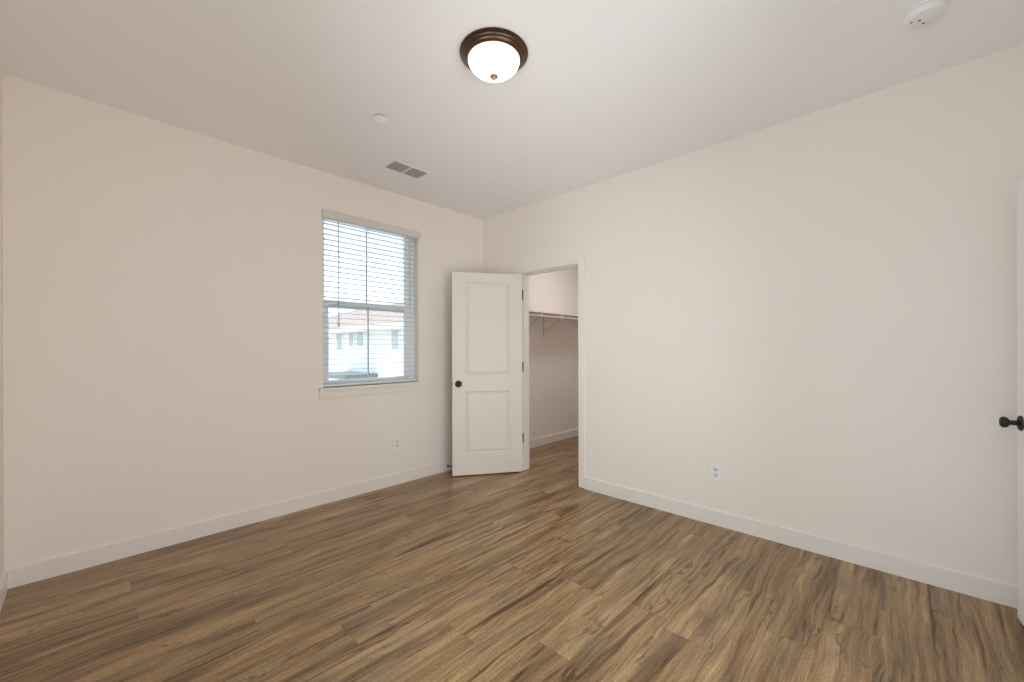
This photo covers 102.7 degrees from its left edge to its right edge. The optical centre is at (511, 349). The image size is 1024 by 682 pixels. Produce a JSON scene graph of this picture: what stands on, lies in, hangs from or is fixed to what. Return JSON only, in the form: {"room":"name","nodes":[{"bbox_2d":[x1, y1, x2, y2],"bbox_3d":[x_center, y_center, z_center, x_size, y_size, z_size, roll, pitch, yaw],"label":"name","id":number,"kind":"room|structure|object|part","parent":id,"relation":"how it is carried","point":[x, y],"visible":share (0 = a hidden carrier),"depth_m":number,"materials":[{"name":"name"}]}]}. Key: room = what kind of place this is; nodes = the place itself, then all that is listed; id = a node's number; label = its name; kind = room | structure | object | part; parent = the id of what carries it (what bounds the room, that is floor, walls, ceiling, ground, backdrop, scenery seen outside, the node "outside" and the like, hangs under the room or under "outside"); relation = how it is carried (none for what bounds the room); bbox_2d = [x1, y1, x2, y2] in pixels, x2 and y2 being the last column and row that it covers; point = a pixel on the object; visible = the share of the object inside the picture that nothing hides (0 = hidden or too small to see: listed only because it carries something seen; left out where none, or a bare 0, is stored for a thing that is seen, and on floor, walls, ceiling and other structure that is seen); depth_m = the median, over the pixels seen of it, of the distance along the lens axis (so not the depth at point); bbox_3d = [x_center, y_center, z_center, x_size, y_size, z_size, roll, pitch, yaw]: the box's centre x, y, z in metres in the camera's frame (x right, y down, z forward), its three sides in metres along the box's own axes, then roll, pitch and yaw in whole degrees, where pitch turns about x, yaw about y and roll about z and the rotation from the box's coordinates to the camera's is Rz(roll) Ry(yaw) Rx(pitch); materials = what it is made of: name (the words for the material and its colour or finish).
{"room":"empty bedroom","nodes":[
{"label":"empty bedroom","id":0,"kind":"room"},
{"bbox_2d":[0,67,3,577],"bbox_3d":[-1.280,-0.098,0.735,4.006,2.724,0.120,0,0,44],"label":"wall","id":1,"kind":"structure","parent":0,"point":[1,116],"depth_m":2.12,"materials":[{"name":"paint"}]},
{"bbox_2d":[0,569,7,611],"bbox_3d":[-1.268,1.210,0.820,3.872,0.108,0.014,0,0,44],"label":"baseboard","id":2,"kind":"structure","parent":1,"relation":"attached to","point":[4,577],"depth_m":2.07,"materials":[{"name":"white paint"}]},
{"bbox_2d":[2,74,577,568],"bbox_3d":[-0.789,-0.100,4.250,0.140,2.724,5.883,0,0,44],"label":"wall","id":3,"kind":"structure","parent":0,"point":[163,282],"depth_m":2.71,"materials":[{"name":"paint"}]},
{"bbox_2d":[4,459,451,588],"bbox_3d":[-1.497,1.210,3.394,0.014,0.108,3.421,0,0,44],"label":"baseboard","id":4,"kind":"structure","parent":3,"relation":"attached to","point":[31,572],"depth_m":2.73,"materials":[{"name":"white paint"}]},
{"bbox_2d":[323,220,413,386],"bbox_3d":[-1.310,-0.413,3.756,0.060,1.457,0.913,0,0,44],"label":"window","id":5,"kind":"structure","parent":3,"relation":"in","point":[407,330],"depth_m":3.90,"materials":[{"name":"plastic"}]},
{"bbox_3d":[-1.321,-0.739,3.766,0.022,0.764,0.837,0,0,44],"label":"sash","id":6,"kind":"part","parent":5,"relation":"part of","materials":[{"name":"plastic"}]},
{"bbox_3d":[-1.301,-0.063,3.748,0.023,0.717,0.841,0,0,44],"label":"sash","id":7,"kind":"part","parent":5,"relation":"part of","materials":[{"name":"glass"}]},
{"bbox_2d":[322,208,420,386],"bbox_3d":[-1.245,-0.423,3.707,0.075,1.462,0.944,0,0,44],"label":"blind","id":8,"kind":"object","parent":5,"relation":"attached to","point":[329,215],"visible":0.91,"depth_m":3.66,"materials":[{"name":"paint"}]},
{"bbox_3d":[-1.474,-0.393,3.482,0.054,1.385,0.002,0,0,44],"label":"ladder cord","id":9,"kind":"part","parent":8,"relation":"part of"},
{"bbox_3d":[-1.262,0.299,3.701,0.050,0.017,0.889,0,0,44],"label":"rail","id":10,"kind":"part","parent":8,"relation":"part of","materials":[{"name":"paint"}]},
{"bbox_3d":[-1.260,-0.394,3.706,0.054,1.385,0.002,0,0,44],"label":"ladder cord","id":11,"kind":"part","parent":8,"relation":"part of","materials":[{"name":"white fabric"}]},
{"bbox_3d":[-1.046,-0.395,3.930,0.054,1.385,0.002,0,0,44],"label":"ladder cord","id":12,"kind":"part","parent":8,"relation":"part of","materials":[{"name":"white fabric"}]},
{"bbox_2d":[319,384,419,398],"bbox_3d":[-1.235,0.368,3.668,0.016,0.060,0.955,0,0,44],"label":"trim","id":13,"kind":"structure","parent":3,"relation":"attached to","point":[387,389],"depth_m":3.61,"materials":[{"name":"white paint"}]},
{"bbox_2d":[319,381,420,390],"bbox_3d":[-1.260,0.327,3.693,0.126,0.022,0.959,0,0,44],"label":"window sill","id":14,"kind":"structure","parent":3,"relation":"attached to","point":[408,382],"depth_m":3.61,"materials":[{"name":"white paint"}]},
{"bbox_2d":[393,437,399,449],"bbox_3d":[-1.078,0.883,3.836,0.009,0.115,0.070,0,0,44],"label":"wall outlet","id":15,"kind":"object","parent":3,"relation":"attached to","point":[396,441],"visible":1,"depth_m":3.83,"materials":[{"name":"plastic"}]},
{"bbox_2d":[543,315,562,335],"bbox_3d":[0.533,-0.306,5.305,0.314,0.270,0.032,0,0,44],"label":"bracket","id":16,"kind":"object","parent":3,"relation":"attached to","point":[550,315],"visible":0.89,"depth_m":5.34,"materials":[{"name":"white metal"}]},
{"bbox_2d":[529,314,577,320],"bbox_3d":[0.689,-0.402,5.284,0.033,0.033,2.098,0,0,44],"label":"closet rod","id":17,"kind":"object","parent":16,"relation":"hanging from","point":[530,315],"visible":0.39,"depth_m":5.07,"materials":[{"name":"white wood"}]},
{"bbox_2d":[529,428,577,448],"bbox_3d":[0.496,1.205,5.480,0.014,0.108,2.095,0,0,44],"label":"baseboard","id":18,"kind":"structure","parent":3,"relation":"attached to","point":[533,443],"depth_m":5.52,"materials":[{"name":"white paint"}]},
{"bbox_2d":[529,310,577,317],"bbox_3d":[0.597,-0.451,5.379,0.304,0.018,2.091,0,0,44],"label":"closet shelf","id":19,"kind":"object","parent":3,"relation":"attached to","point":[530,311],"visible":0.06,"depth_m":5.18,"materials":[{"name":"white paint"}]},
{"bbox_2d":[0,436,1023,681],"bbox_3d":[1.127,1.317,2.424,5.426,0.120,5.883,0,0,44],"label":"floor","id":20,"kind":"structure","parent":0,"point":[533,574],"depth_m":2.01,"materials":[{"name":"brown wood"}]},
{"bbox_2d":[0,0,1023,219],"bbox_3d":[1.118,-1.542,2.424,5.426,0.150,5.883,0,0,44],"label":"ceiling","id":21,"kind":"structure","parent":0,"point":[604,90],"depth_m":2.16,"materials":[{"name":"paint"}]},
{"bbox_2d":[373,114,387,122],"bbox_3d":[-0.827,-1.453,2.576,0.086,0.016,0.086,0,0,44],"label":"sprinkler cover","id":22,"kind":"object","parent":21,"relation":"attached to","point":[380,118],"visible":1,"depth_m":2.56,"materials":[{"name":"grey paint"}]},
{"bbox_2d":[382,160,430,179],"bbox_3d":[-0.858,-1.459,3.336,0.192,0.006,0.344,0,0,44],"label":"ceiling vent","id":23,"kind":"object","parent":21,"relation":"in","point":[396,166],"visible":1,"depth_m":3.32,"materials":[{"name":"metal"}]},
{"bbox_2d":[460,27,527,82],"bbox_3d":[-0.089,-1.395,2.024,0.336,0.137,0.336,0,0,44],"label":"ceiling light","id":24,"kind":"object","parent":21,"relation":"attached to","point":[493,54],"visible":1,"depth_m":1.94,"materials":[{"name":"white glass"}]},
{"bbox_3d":[-0.089,-1.393,2.024,0.258,0.079,0.258,0,0,44],"label":"lamp shade","id":25,"kind":"part","parent":24,"relation":"part of","materials":[{"name":"white glass"}]},
{"bbox_2d":[903,0,947,29],"bbox_3d":[1.786,-1.449,1.771,0.138,0.041,0.138,0,0,44],"label":"smoke detector","id":26,"kind":"object","parent":21,"relation":"attached to","point":[925,13],"visible":1,"depth_m":1.75,"materials":[{"name":"plastic"}]},
{"bbox_3d":[1.786,-1.465,1.771,0.138,0.009,0.138,0,0,44],"label":"mounting plate","id":27,"kind":"part","parent":26,"relation":"part of","materials":[{"name":"plastic"}]},
{"bbox_2d":[483,44,1023,584],"bbox_3d":[1.168,-0.105,3.297,4.006,2.724,0.127,0,0,44],"label":"wall","id":28,"kind":"structure","parent":0,"point":[818,309],"depth_m":2.49,"materials":[{"name":"paint"}]},
{"bbox_2d":[451,272,523,475],"bbox_3d":[-0.238,0.241,4.135,0.746,2.016,0.167,0,0,-12],"label":"door","id":29,"kind":"structure","parent":28,"relation":"in","point":[488,437],"depth_m":4.12,"materials":[{"name":"paint"}]},
{"bbox_3d":[-0.523,0.343,4.021,0.068,0.068,0.066,0,0,-12],"label":"knob","id":30,"kind":"part","parent":29,"relation":"part of","materials":[{"name":"black metal"}]},
{"bbox_3d":[-0.247,-0.206,4.133,0.443,0.926,0.035,0,0,-12],"label":"panel","id":31,"kind":"part","parent":29,"relation":"part of","materials":[{"name":"paint"}]},
{"bbox_3d":[-0.244,0.729,4.133,0.443,0.620,0.035,0,0,-12],"label":"panel","id":32,"kind":"part","parent":29,"relation":"part of","materials":[{"name":"paint"}]},
{"bbox_2d":[515,255,584,487],"bbox_3d":[0.391,0.204,4.033,0.852,2.109,0.142,0,0,44],"label":"door frame","id":33,"kind":"structure","parent":28,"relation":"attached to","point":[580,260],"depth_m":3.89,"materials":[{"name":"white paint"}]},
{"bbox_2d":[711,463,720,480],"bbox_3d":[1.458,0.880,2.929,0.070,0.115,0.009,0,0,44],"label":"wall outlet","id":34,"kind":"object","parent":28,"relation":"attached to","point":[715,469],"visible":1,"depth_m":2.93,"materials":[{"name":"plastic"}]},
{"bbox_2d":[584,477,1017,608],"bbox_3d":[1.571,1.202,2.819,2.529,0.108,0.014,0,0,44],"label":"baseboard","id":35,"kind":"structure","parent":28,"relation":"attached to","point":[992,590],"depth_m":2.47,"materials":[{"name":"white paint"}]},
{"bbox_3d":[1.348,-0.106,0.673,0.120,2.724,3.421,0,0,44],"label":"wall","id":36,"kind":"structure","parent":0,"visible":0},
{"bbox_2d":[999,178,1023,625],"bbox_3d":[2.123,0.238,1.595,0.167,2.008,0.766,0,0,38],"label":"door","id":37,"kind":"structure","parent":36,"relation":"in","point":[1004,422],"depth_m":1.86,"materials":[{"name":"paint"}]},
{"bbox_3d":[2.279,0.334,1.872,0.066,0.068,0.068,0,0,38],"label":"knob","id":38,"kind":"part","parent":37,"relation":"part of","materials":[{"name":"black metal"}]},
{"label":"outside","id":39,"kind":"structure","parent":0,"visible":0},
{"bbox_3d":[-27.075,4.439,39.711,85.964,0.200,100.000,0,0,44],"label":"ground","id":40,"kind":"structure","parent":39,"visible":0},
{"bbox_2d":[329,301,402,380],"bbox_3d":[-4.222,1.237,15.447,11.452,6.070,6.500,0,0,44],"label":"house","id":41,"kind":"structure","parent":40,"relation":"on","point":[351,350],"depth_m":12.58,"materials":[{"name":"paint"}]}
]}

